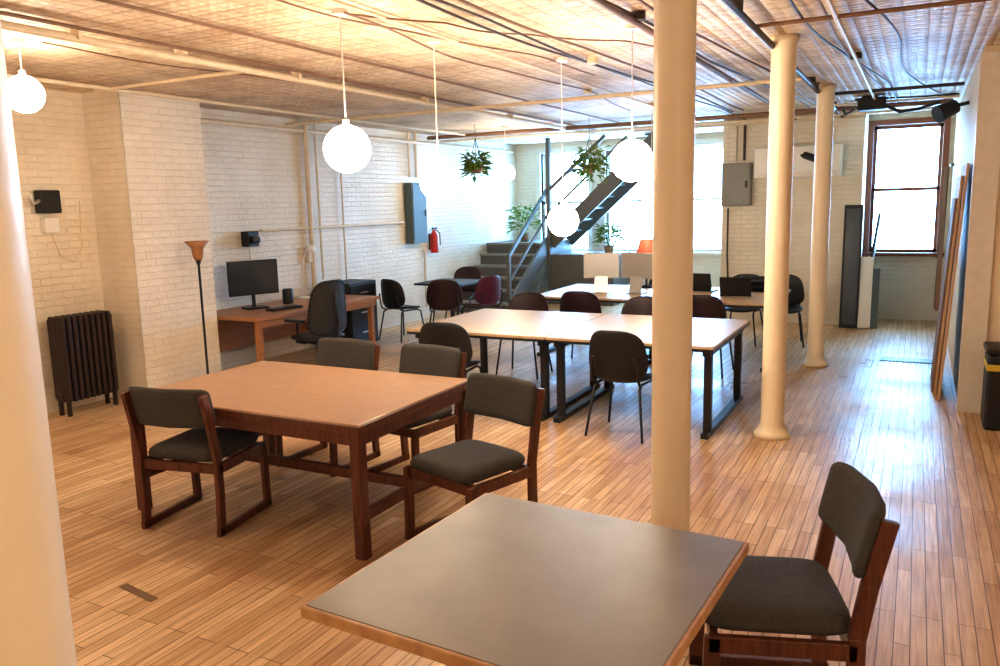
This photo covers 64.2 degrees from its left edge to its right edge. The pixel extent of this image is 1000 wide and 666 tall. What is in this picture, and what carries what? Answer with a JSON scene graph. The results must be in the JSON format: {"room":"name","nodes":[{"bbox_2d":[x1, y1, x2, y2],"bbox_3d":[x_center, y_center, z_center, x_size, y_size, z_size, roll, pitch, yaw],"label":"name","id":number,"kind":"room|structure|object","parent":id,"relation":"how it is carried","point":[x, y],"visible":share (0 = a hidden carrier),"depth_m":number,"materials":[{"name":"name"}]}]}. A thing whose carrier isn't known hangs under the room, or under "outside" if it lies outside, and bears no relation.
{"room":"coworking space","nodes":[
{"label":"coworking space","id":0,"kind":"room"},
{"bbox_2d":[82,91,220,397],"bbox_3d":[-3.533,-0.884,8.197,0.525,3.000,0.950,3,10,27],"label":"chimney breast","id":1,"kind":"object","parent":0,"point":[145,153],"depth_m":7.90,"materials":[{"name":"white brick"}]},
{"bbox_2d":[11,89,516,413],"bbox_3d":[-3.797,-0.922,8.473,0.200,3.000,18.000,3,10,27],"label":"wall","id":2,"kind":"structure","parent":0,"point":[255,178],"depth_m":10.11,"materials":[{"name":"brick"}]},
{"bbox_2d":[29,190,82,261],"bbox_3d":[-4.162,-0.993,7.453,0.133,0.675,0.560,1,10,16],"label":"intercom","id":3,"kind":"object","parent":2,"relation":"attached to","point":[45,201],"visible":1,"depth_m":7.35,"materials":[{"name":"black plastic"}]},
{"bbox_2d":[241,231,260,259],"bbox_3d":[-2.970,-0.902,9.630,0.210,0.650,0.180,3,10,27],"label":"security camera","id":4,"kind":"object","parent":2,"relation":"attached to","point":[249,239],"visible":0.98,"depth_m":9.54,"materials":[{"name":"black plastic"}]},
{"bbox_2d":[201,118,514,306],"bbox_3d":[-1.563,-1.713,12.389,0.093,2.800,8.050,3,10,27],"label":"conduit","id":5,"kind":"object","parent":2,"relation":"attached to","point":[310,257],"visible":0.84,"depth_m":10.64,"materials":[{"name":"white metal"}]},
{"bbox_2d":[404,183,427,243],"bbox_3d":[-1.331,-1.914,12.718,0.164,0.950,0.420,3,10,27],"label":"electrical panel","id":6,"kind":"object","parent":2,"relation":"attached to","point":[415,199],"visible":0.87,"depth_m":12.59,"materials":[{"name":"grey metal"}]},
{"bbox_2d":[429,227,440,252],"bbox_3d":[-1.087,-1.544,13.229,0.155,0.415,0.174,3,10,27],"label":"fire extinguisher","id":7,"kind":"object","parent":2,"relation":"attached to","point":[433,237],"visible":1,"depth_m":13.17,"materials":[{"name":"red paint"}]},
{"bbox_2d":[216,295,378,361],"bbox_3d":[-2.500,0.012,9.639,1.030,0.720,2.150,3,10,27],"label":"desk","id":8,"kind":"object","parent":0,"point":[238,327],"depth_m":9.34,"materials":[{"name":"brown wood"}]},
{"bbox_2d":[226,259,278,309],"bbox_3d":[-2.858,-0.563,9.241,0.600,0.560,0.200,-9,12,-40],"label":"desktop monitor","id":9,"kind":"object","parent":8,"relation":"on","point":[250,277],"visible":1,"depth_m":9.21,"materials":[{"name":"black plastic"}]},
{"bbox_2d":[266,305,302,311],"bbox_3d":[-2.473,-0.289,9.144,0.140,0.027,0.420,6,12,37],"label":"keyboard","id":10,"kind":"object","parent":8,"relation":"on","point":[273,309],"visible":1,"depth_m":9.08,"materials":[{"name":"black plastic"}]},
{"bbox_2d":[282,288,293,303],"bbox_3d":[-2.579,-0.449,9.686,0.130,0.180,0.130,3,10,27],"label":"speaker","id":11,"kind":"object","parent":8,"relation":"on","point":[287,293],"visible":1,"depth_m":9.64},
{"bbox_2d":[296,245,316,298],"bbox_3d":[-2.467,-0.783,10.165,0.310,0.680,0.179,0,9,8],"label":"desk lamp","id":12,"kind":"object","parent":8,"relation":"on","point":[309,248],"visible":0.98,"depth_m":10.15,"materials":[{"name":"white plastic"}]},
{"bbox_2d":[0,0,999,144],"bbox_3d":[0.556,-2.204,5.955,10.100,0.120,18.000,3,10,27],"label":"ceiling","id":13,"kind":"structure","parent":0,"point":[943,44],"depth_m":6.16,"materials":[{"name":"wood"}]},
{"bbox_2d":[8,38,44,112],"bbox_3d":[-3.168,-1.702,5.282,0.244,0.472,0.244,3,10,27],"label":"globe pendant lamp","id":14,"kind":"object","parent":13,"relation":"hanging from","point":[27,95],"visible":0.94,"depth_m":5.23,"materials":[{"name":"white glass"}]},
{"bbox_2d":[323,8,370,172],"bbox_3d":[-0.930,-1.435,4.757,0.284,0.942,0.284,3,10,27],"label":"globe pendant lamp","id":15,"kind":"object","parent":13,"relation":"hanging from","point":[347,149],"visible":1,"depth_m":4.71,"materials":[{"name":"white glass"}]},
{"bbox_2d":[420,37,456,200],"bbox_3d":[-0.450,-1.501,5.636,0.270,1.115,0.270,3,10,27],"label":"globe pendant lamp","id":16,"kind":"object","parent":13,"relation":"hanging from","point":[438,180],"visible":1,"depth_m":5.61,"materials":[{"name":"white glass"}]},
{"bbox_2d":[458,138,493,182],"bbox_3d":[-0.349,-2.606,11.575,0.577,0.837,0.560,3,10,27],"label":"hanging plant","id":17,"kind":"object","parent":13,"relation":"hanging from","point":[474,168],"visible":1,"depth_m":11.53,"materials":[{"name":"green plant"}]},
{"bbox_2d":[0,0,990,142],"bbox_3d":[0.060,-1.919,5.025,9.500,0.120,15.230,3,10,27],"label":"ceiling pipes","id":18,"kind":"object","parent":13,"relation":"attached to","point":[180,53],"depth_m":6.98,"materials":[{"name":"white metal"}]},
{"bbox_2d":[496,126,514,181],"bbox_3d":[0.077,-2.682,11.956,0.280,0.830,0.280,3,10,27],"label":"globe pendant lamp","id":19,"kind":"object","parent":13,"relation":"hanging from","point":[505,172],"visible":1,"depth_m":11.90,"materials":[{"name":"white glass"}]},
{"bbox_2d":[548,57,578,235],"bbox_3d":[0.511,-1.511,6.535,0.260,1.430,0.260,3,10,27],"label":"globe pendant lamp","id":20,"kind":"object","parent":13,"relation":"hanging from","point":[563,220],"visible":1,"depth_m":6.53,"materials":[{"name":"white glass"}]},
{"bbox_2d":[567,135,610,185],"bbox_3d":[1.223,-2.495,10.925,0.597,0.925,0.640,-5,10,-20],"label":"hanging plant","id":21,"kind":"object","parent":13,"relation":"hanging from","point":[584,169],"visible":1,"depth_m":10.86,"materials":[{"name":"green plant"}]},
{"bbox_2d":[611,24,652,181],"bbox_3d":[0.891,-1.539,5.369,0.284,1.022,0.284,3,10,27],"label":"globe pendant lamp","id":22,"kind":"object","parent":13,"relation":"hanging from","point":[632,159],"visible":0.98,"depth_m":5.33,"materials":[{"name":"white glass"}]},
{"bbox_2d":[641,104,652,204],"bbox_3d":[1.854,-2.174,9.737,0.260,1.210,0.260,3,10,27],"label":"globe pendant lamp","id":23,"kind":"object","parent":13,"relation":"hanging from","point":[647,191],"visible":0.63,"depth_m":9.72,"materials":[{"name":"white glass"}]},
{"bbox_2d":[842,96,939,115],"bbox_3d":[4.619,-2.685,9.457,1.078,0.190,0.614,3,10,27],"label":"junction box","id":24,"kind":"object","parent":13,"relation":"attached to","point":[864,104],"visible":1,"depth_m":9.30,"materials":[{"name":"black plastic"}]},
{"bbox_2d":[48,301,999,665],"bbox_3d":[0.633,0.874,6.453,10.100,0.123,18.000,3,10,27],"label":"floor","id":25,"kind":"structure","parent":0,"point":[236,598],"depth_m":5.01,"materials":[{"name":"brown wood"}]},
{"bbox_2d":[0,19,76,665],"bbox_3d":[-0.603,0.224,0.909,0.270,2.998,0.270,3,10,27],"label":"support column","id":26,"kind":"structure","parent":25,"relation":"on","point":[36,627],"depth_m":0.87,"materials":[{"name":"paint"}]},
{"bbox_2d":[46,310,118,416],"bbox_3d":[-3.949,0.277,7.573,0.228,0.930,0.540,3,10,27],"label":"radiator","id":27,"kind":"object","parent":25,"relation":"on","point":[82,346],"visible":1,"depth_m":7.45,"materials":[{"name":"brown metal"}]},
{"bbox_2d":[120,386,271,537],"bbox_3d":[-1.807,0.701,4.796,0.548,0.876,0.604,1,10,16],"label":"upholstered chair","id":28,"kind":"object","parent":25,"relation":"on","point":[168,408],"visible":0.98,"depth_m":4.61,"materials":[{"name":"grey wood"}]},
{"bbox_2d":[184,240,208,373],"bbox_3d":[-3.009,-0.148,8.078,0.260,1.560,0.260,3,10,27],"label":"torchiere floor lamp","id":29,"kind":"object","parent":25,"relation":"on","point":[197,247],"visible":0.7,"depth_m":7.99,"materials":[{"name":"black metal"},{"name":"orange brown glass"}]},
{"bbox_2d":[130,360,466,560],"bbox_3d":[-1.240,0.707,5.077,1.792,0.745,1.192,3,10,27],"label":"conference table","id":30,"kind":"object","parent":25,"relation":"on","point":[354,408],"visible":0.62,"depth_m":4.72,"materials":[{"name":"red wood"}]},
{"bbox_2d":[284,279,346,364],"bbox_3d":[-1.997,-0.045,8.729,0.692,1.098,0.661,5,11,35],"label":"mesh office chair","id":31,"kind":"object","parent":25,"relation":"on","point":[327,313],"visible":0.74,"depth_m":8.49,"materials":[{"name":"black fabric"}]},
{"bbox_2d":[274,337,380,476],"bbox_3d":[-1.261,0.515,5.863,0.548,0.876,0.604,4,11,29],"label":"upholstered chair","id":32,"kind":"object","parent":25,"relation":"on","point":[334,352],"visible":0.36,"depth_m":5.97,"materials":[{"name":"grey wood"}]},
{"bbox_2d":[341,279,378,340],"bbox_3d":[-2.032,-0.282,10.948,0.470,0.860,0.600,3,10,27],"label":"file cabinet","id":33,"kind":"object","parent":25,"relation":"on","point":[357,320],"visible":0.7,"depth_m":10.77,"materials":[{"name":"black metal"}]},
{"bbox_2d":[379,279,423,342],"bbox_3d":[-1.393,-0.343,11.197,0.502,0.874,0.501,7,12,42],"label":"chair","id":34,"kind":"object","parent":25,"relation":"on","point":[393,296],"visible":0.98,"depth_m":10.98,"materials":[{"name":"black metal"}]},
{"bbox_2d":[368,343,466,493],"bbox_3d":[-0.611,0.556,5.505,0.548,0.876,0.604,5,11,35],"label":"upholstered chair","id":35,"kind":"object","parent":25,"relation":"on","point":[422,359],"visible":0.46,"depth_m":5.54,"materials":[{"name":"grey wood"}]},
{"bbox_2d":[426,280,462,321],"bbox_3d":[-0.740,-0.320,10.950,0.502,0.874,0.501,-1,9,3],"label":"chair","id":36,"kind":"object","parent":25,"relation":"on","point":[442,295],"visible":0.96,"depth_m":10.72,"materials":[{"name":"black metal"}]},
{"bbox_2d":[414,278,479,316],"bbox_3d":[-0.703,-0.396,11.795,0.800,0.742,0.800,3,10,27],"label":"square table","id":37,"kind":"object","parent":25,"relation":"on","point":[463,282],"visible":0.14,"depth_m":11.68,"materials":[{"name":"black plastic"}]},
{"bbox_2d":[419,322,481,378],"bbox_3d":[-0.426,0.302,7.060,0.502,0.874,0.501,2,10,19],"label":"chair","id":38,"kind":"object","parent":25,"relation":"on","point":[433,333],"visible":0.43,"depth_m":6.79,"materials":[{"name":"black fabric"}]},
{"bbox_2d":[445,266,481,318],"bbox_3d":[-0.572,-0.605,12.684,0.502,0.874,0.501,2,10,22],"label":"chair","id":39,"kind":"object","parent":25,"relation":"on","point":[467,272],"visible":0.46,"depth_m":12.82,"materials":[{"name":"black metal"}]},
{"bbox_2d":[403,373,544,539],"bbox_3d":[-0.141,0.717,4.438,0.548,0.876,0.604,8,13,44],"label":"upholstered chair","id":40,"kind":"object","parent":25,"relation":"on","point":[455,467],"visible":0.91,"depth_m":4.38,"materials":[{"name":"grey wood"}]},
{"bbox_2d":[462,275,502,311],"bbox_3d":[-0.251,-0.392,11.322,0.502,0.874,0.501,-10,12,-42],"label":"chair","id":41,"kind":"object","parent":25,"relation":"on","point":[488,291],"visible":0.97,"depth_m":11.10,"materials":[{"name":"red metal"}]},
{"bbox_2d":[406,308,603,420],"bbox_3d":[0.108,0.252,7.679,1.380,0.745,1.490,3,10,27],"label":"work table","id":42,"kind":"object","parent":25,"relation":"on","point":[484,324],"visible":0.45,"depth_m":7.41,"materials":[{"name":"white laminate"}]},
{"bbox_2d":[495,293,552,379],"bbox_3d":[0.262,0.020,8.695,0.502,0.874,0.501,3,10,23],"label":"chair","id":43,"kind":"object","parent":25,"relation":"on","point":[522,301],"visible":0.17,"depth_m":8.83,"materials":[{"name":"black metal"}]},
{"bbox_2d":[301,493,748,665],"bbox_3d":[0.134,1.091,2.488,1.010,0.739,1.010,4,11,30],"label":"cafe table","id":44,"kind":"object","parent":25,"relation":"on","point":[499,580],"visible":1,"depth_m":2.31,"materials":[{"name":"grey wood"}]},
{"bbox_2d":[455,133,652,312],"bbox_3d":[1.142,-1.917,14.065,3.236,3.070,2.686,3,10,27],"label":"staircase","id":45,"kind":"structure","parent":25,"relation":"on","point":[522,261],"depth_m":14.43,"materials":[{"name":"grey metal"}]},
{"bbox_2d":[505,203,541,241],"bbox_3d":[0.444,-2.088,15.023,0.795,0.720,0.773,3,10,27],"label":"potted plant","id":46,"kind":"object","parent":45,"relation":"on","point":[525,237],"visible":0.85,"depth_m":15.01,"materials":[{"name":"green plant"}]},
{"bbox_2d":[590,223,625,252],"bbox_3d":[1.953,-1.695,14.239,0.651,0.561,0.661,3,10,27],"label":"potted plant","id":47,"kind":"object","parent":45,"relation":"on","point":[608,248],"visible":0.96,"depth_m":14.17,"materials":[{"name":"green plant"}]},
{"bbox_2d":[560,291,601,358],"bbox_3d":[0.969,-0.075,9.175,0.502,0.874,0.501,3,10,24],"label":"chair","id":48,"kind":"object","parent":25,"relation":"on","point":[571,301],"visible":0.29,"depth_m":8.91,"materials":[{"name":"black metal"}]},
{"bbox_2d":[537,284,651,357],"bbox_3d":[1.340,-0.158,10.018,1.380,0.745,1.500,3,10,27],"label":"work table","id":49,"kind":"object","parent":25,"relation":"on","point":[617,294],"visible":0.15,"depth_m":9.77,"materials":[{"name":"brown wood"}]},
{"bbox_2d":[583,253,618,292],"bbox_3d":[1.242,-0.739,9.774,0.440,0.485,0.180,1,10,15],"label":"desktop computer","id":50,"kind":"object","parent":49,"relation":"on","point":[601,267],"visible":0.98,"depth_m":9.77,"materials":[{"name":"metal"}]},
{"bbox_2d":[621,253,651,293],"bbox_3d":[1.648,-0.724,9.619,0.440,0.485,0.180,6,12,37],"label":"desktop computer","id":51,"kind":"object","parent":49,"relation":"on","point":[637,267],"visible":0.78,"depth_m":9.61,"materials":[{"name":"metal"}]},
{"bbox_2d":[636,239,652,287],"bbox_3d":[1.873,-0.889,10.181,0.280,0.620,0.280,3,10,27],"label":"table lamp","id":52,"kind":"object","parent":49,"relation":"on","point":[645,245],"visible":0.68,"depth_m":10.06,"materials":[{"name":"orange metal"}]},
{"bbox_2d":[584,330,651,443],"bbox_3d":[0.996,0.376,6.381,0.502,0.874,0.501,4,11,31],"label":"chair","id":53,"kind":"object","parent":25,"relation":"on","point":[614,356],"visible":0.96,"depth_m":6.15,"materials":[{"name":"black metal"}]},
{"bbox_2d":[621,296,651,359],"bbox_3d":[1.416,0.088,8.098,0.502,0.874,0.501,3,10,27],"label":"chair","id":54,"kind":"object","parent":25,"relation":"on","point":[640,305],"visible":0.12,"depth_m":8.26,"materials":[{"name":"black metal"}]},
{"bbox_2d":[545,314,749,439],"bbox_3d":[1.346,0.324,7.039,1.390,0.745,1.490,3,10,27],"label":"work table","id":55,"kind":"object","parent":25,"relation":"on","point":[709,335],"visible":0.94,"depth_m":6.82,"materials":[{"name":"white laminate"}]},
{"bbox_2d":[651,0,696,530],"bbox_3d":[0.764,-0.234,3.525,0.270,2.998,0.270,3,10,27],"label":"support column","id":56,"kind":"structure","parent":25,"relation":"on","point":[675,21],"depth_m":3.44,"materials":[{"name":"paint"}]},
{"bbox_2d":[692,295,733,378],"bbox_3d":[2.209,-0.002,8.535,0.502,0.874,0.501,4,11,30],"label":"chair","id":57,"kind":"object","parent":25,"relation":"on","point":[704,306],"visible":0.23,"depth_m":8.26,"materials":[{"name":"black fabric"}]},
{"bbox_2d":[648,287,790,371],"bbox_3d":[2.578,-0.085,9.378,1.390,0.745,1.500,3,10,27],"label":"work table","id":58,"kind":"object","parent":25,"relation":"on","point":[757,299],"visible":0.16,"depth_m":8.77,"materials":[{"name":"brown wood"}]},
{"bbox_2d":[693,273,717,291],"bbox_3d":[2.431,-0.622,9.662,0.340,0.230,0.315,4,11,32],"label":"laptop","id":59,"kind":"object","parent":58,"relation":"on","point":[701,281],"visible":0.56,"depth_m":9.53,"materials":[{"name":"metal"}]},
{"bbox_2d":[720,277,752,296],"bbox_3d":[2.696,-0.535,9.080,0.340,0.230,0.315,2,10,22],"label":"laptop","id":60,"kind":"object","parent":58,"relation":"on","point":[729,286],"visible":1,"depth_m":8.97,"materials":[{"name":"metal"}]},
{"bbox_2d":[741,276,764,291],"bbox_3d":[3.053,-0.589,9.554,0.320,0.170,0.240,3,10,27],"label":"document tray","id":61,"kind":"object","parent":58,"relation":"on","point":[757,282],"visible":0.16,"depth_m":9.62,"materials":[{"name":"black plastic"}]},
{"bbox_2d":[725,274,762,346],"bbox_3d":[3.128,-0.307,10.273,0.502,0.874,0.501,4,11,32],"label":"chair","id":62,"kind":"object","parent":25,"relation":"on","point":[730,309],"visible":0.3,"depth_m":10.12,"materials":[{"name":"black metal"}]},
{"bbox_2d":[754,34,799,440],"bbox_3d":[2.099,-0.670,6.017,0.270,2.998,0.270,3,10,27],"label":"support column","id":63,"kind":"structure","parent":25,"relation":"on","point":[771,427],"depth_m":5.94,"materials":[{"name":"paint"}]},
{"bbox_2d":[761,274,803,347],"bbox_3d":[3.590,-0.288,10.090,0.502,0.874,0.501,1,10,17],"label":"chair","id":64,"kind":"object","parent":25,"relation":"on","point":[796,296],"visible":0.38,"depth_m":10.15,"materials":[{"name":"black metal"}]},
{"bbox_2d":[689,462,899,665],"bbox_3d":[1.005,0.946,2.848,0.604,0.876,0.548,0,9,10],"label":"upholstered chair","id":65,"kind":"object","parent":25,"relation":"on","point":[766,594],"visible":0.87,"depth_m":2.65,"materials":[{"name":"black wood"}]},
{"bbox_2d":[802,84,836,367],"bbox_3d":[3.462,-1.123,8.605,0.270,2.998,0.270,3,10,27],"label":"support column","id":66,"kind":"structure","parent":25,"relation":"on","point":[815,357],"depth_m":8.54,"materials":[{"name":"paint"}]},
{"bbox_2d":[839,205,863,327],"bbox_3d":[4.932,-0.931,11.190,0.240,1.716,0.188,3,10,27],"label":"panel","id":67,"kind":"object","parent":25,"relation":"on","point":[853,215],"visible":1,"depth_m":11.17,"materials":[{"name":"black"}]},
{"bbox_2d":[857,257,879,328],"bbox_3d":[5.162,-0.564,11.142,0.250,0.994,0.239,3,10,27],"label":"panel","id":68,"kind":"object","parent":25,"relation":"on","point":[869,276],"depth_m":11.14,"materials":[{"name":"white"}]},
{"bbox_2d":[870,212,881,256],"bbox_3d":[5.370,-0.940,11.555,0.225,1.591,0.600,3,10,27],"label":"leaning board","id":69,"kind":"object","parent":25,"relation":"on","point":[879,218],"visible":0.44,"depth_m":11.22,"materials":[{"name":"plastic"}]},
{"bbox_2d":[880,356,944,364],"bbox_3d":[4.623,0.306,8.941,0.640,0.012,0.240,3,10,27],"label":"floor vent","id":70,"kind":"object","parent":25,"relation":"in","point":[882,358],"visible":0.81,"depth_m":8.94,"materials":[{"name":"metal"}]},
{"bbox_2d":[930,163,969,399],"bbox_3d":[4.254,-0.519,7.562,0.176,2.098,1.200,3,10,27],"label":"plywood sheet","id":71,"kind":"object","parent":25,"relation":"on","point":[958,202],"visible":1,"depth_m":7.25,"materials":[{"name":"brown wood"}]},
{"bbox_2d":[980,341,999,430],"bbox_3d":[4.038,0.418,6.295,0.390,0.665,0.390,3,10,27],"label":"trash can","id":72,"kind":"object","parent":25,"relation":"on","point":[990,402],"visible":1,"depth_m":6.22,"materials":[{"name":"black plastic"}]},
{"bbox_2d":[515,132,722,293],"bbox_3d":[3.265,-2.110,14.724,6.480,3.000,0.200,3,10,27],"label":"wall","id":73,"kind":"structure","parent":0,"point":[525,154],"depth_m":15.78,"materials":[{"name":"paint"}]},
{"bbox_2d":[535,146,592,250],"bbox_3d":[1.278,-2.557,15.604,1.220,2.080,0.285,3,10,27],"label":"window","id":74,"kind":"structure","parent":73,"relation":"in","point":[572,150],"depth_m":15.66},
{"bbox_2d":[600,145,642,252],"bbox_3d":[2.475,-2.487,14.985,1.220,2.080,0.285,3,10,27],"label":"window","id":75,"kind":"structure","parent":73,"relation":"in","point":[603,219],"depth_m":15.18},
{"bbox_2d":[693,139,722,254],"bbox_3d":[3.695,-2.415,14.355,1.070,2.080,0.285,3,10,27],"label":"window","id":76,"kind":"structure","parent":73,"relation":"in","point":[708,143],"depth_m":14.31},
{"bbox_2d":[720,111,868,324],"bbox_3d":[4.733,-1.808,12.631,1.935,3.000,2.200,3,10,27],"label":"wall","id":77,"kind":"structure","parent":0,"point":[747,224],"depth_m":11.64,"materials":[{"name":"white brick"}]},
{"bbox_2d":[726,119,745,276],"bbox_3d":[3.538,-1.871,11.957,0.250,2.601,0.036,3,10,27],"label":"pipe","id":78,"kind":"object","parent":77,"relation":"attached to","point":[736,127],"visible":0.87,"depth_m":11.80,"materials":[{"name":"white metal"}]},
{"bbox_2d":[721,163,752,205],"bbox_3d":[3.516,-2.206,11.839,0.420,0.620,0.164,3,10,27],"label":"electrical panel","id":79,"kind":"object","parent":77,"relation":"attached to","point":[736,186],"visible":1,"depth_m":11.78,"materials":[{"name":"grey metal"}]},
{"bbox_2d":[754,143,843,178],"bbox_3d":[4.253,-2.443,11.372,1.170,0.440,0.250,3,10,27],"label":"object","id":80,"kind":"object","parent":77,"relation":"attached to","point":[802,168],"visible":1,"depth_m":11.25,"materials":[{"name":"white plastic"}]},
{"bbox_2d":[800,152,814,161],"bbox_3d":[4.277,-2.445,11.065,0.100,0.155,0.279,-6,10,-28],"label":"spotlight","id":81,"kind":"object","parent":80,"relation":"attached to","point":[806,155],"visible":0.84,"depth_m":11.01,"materials":[{"name":"black plastic"}]},
{"bbox_2d":[868,111,955,320],"bbox_3d":[6.081,-1.693,11.712,1.320,3.000,0.200,3,10,27],"label":"wall","id":82,"kind":"structure","parent":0,"point":[907,283],"depth_m":11.76,"materials":[{"name":"white brick"}]},
{"bbox_2d":[862,117,950,257],"bbox_3d":[5.919,-2.102,11.637,1.100,2.000,0.285,3,10,27],"label":"window","id":83,"kind":"structure","parent":82,"relation":"in","point":[944,142],"depth_m":11.65,"materials":[{"name":"brown wood"}]},
{"bbox_2d":[947,45,999,395],"bbox_3d":[5.243,-1.229,8.975,0.150,3.000,5.500,3,10,27],"label":"wall","id":84,"kind":"structure","parent":0,"point":[965,127],"depth_m":7.92,"materials":[{"name":"paint"}]},
{"bbox_2d":[934,163,953,310],"bbox_3d":[6.118,-1.317,10.986,0.130,1.989,0.550,3,10,27],"label":"wooden board","id":85,"kind":"object","parent":84,"relation":"hanging from","point":[946,169],"visible":0.99,"depth_m":10.85,"materials":[{"name":"brown wood"}]},
{"bbox_2d":[931,100,968,122],"bbox_3d":[4.593,-2.263,8.134,0.334,0.227,0.180,-2,9,-6],"label":"wall spotlight","id":86,"kind":"object","parent":84,"relation":"attached to","point":[940,113],"visible":1,"depth_m":8.07,"materials":[{"name":"black plastic"}]},
{"bbox_2d":[987,165,999,341],"bbox_3d":[4.942,-0.765,6.155,1.950,3.000,0.150,3,10,27],"label":"wall","id":87,"kind":"structure","parent":0,"point":[993,329],"depth_m":6.58,"materials":[{"name":"paint"}]},
{"bbox_2d":[956,51,999,412],"bbox_3d":[3.985,-0.788,6.601,0.180,2.950,0.105,3,10,27],"label":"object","id":88,"kind":"structure","parent":87,"relation":"attached to","point":[986,159],"depth_m":6.55,"materials":[{"name":"beige wood"}]}
]}

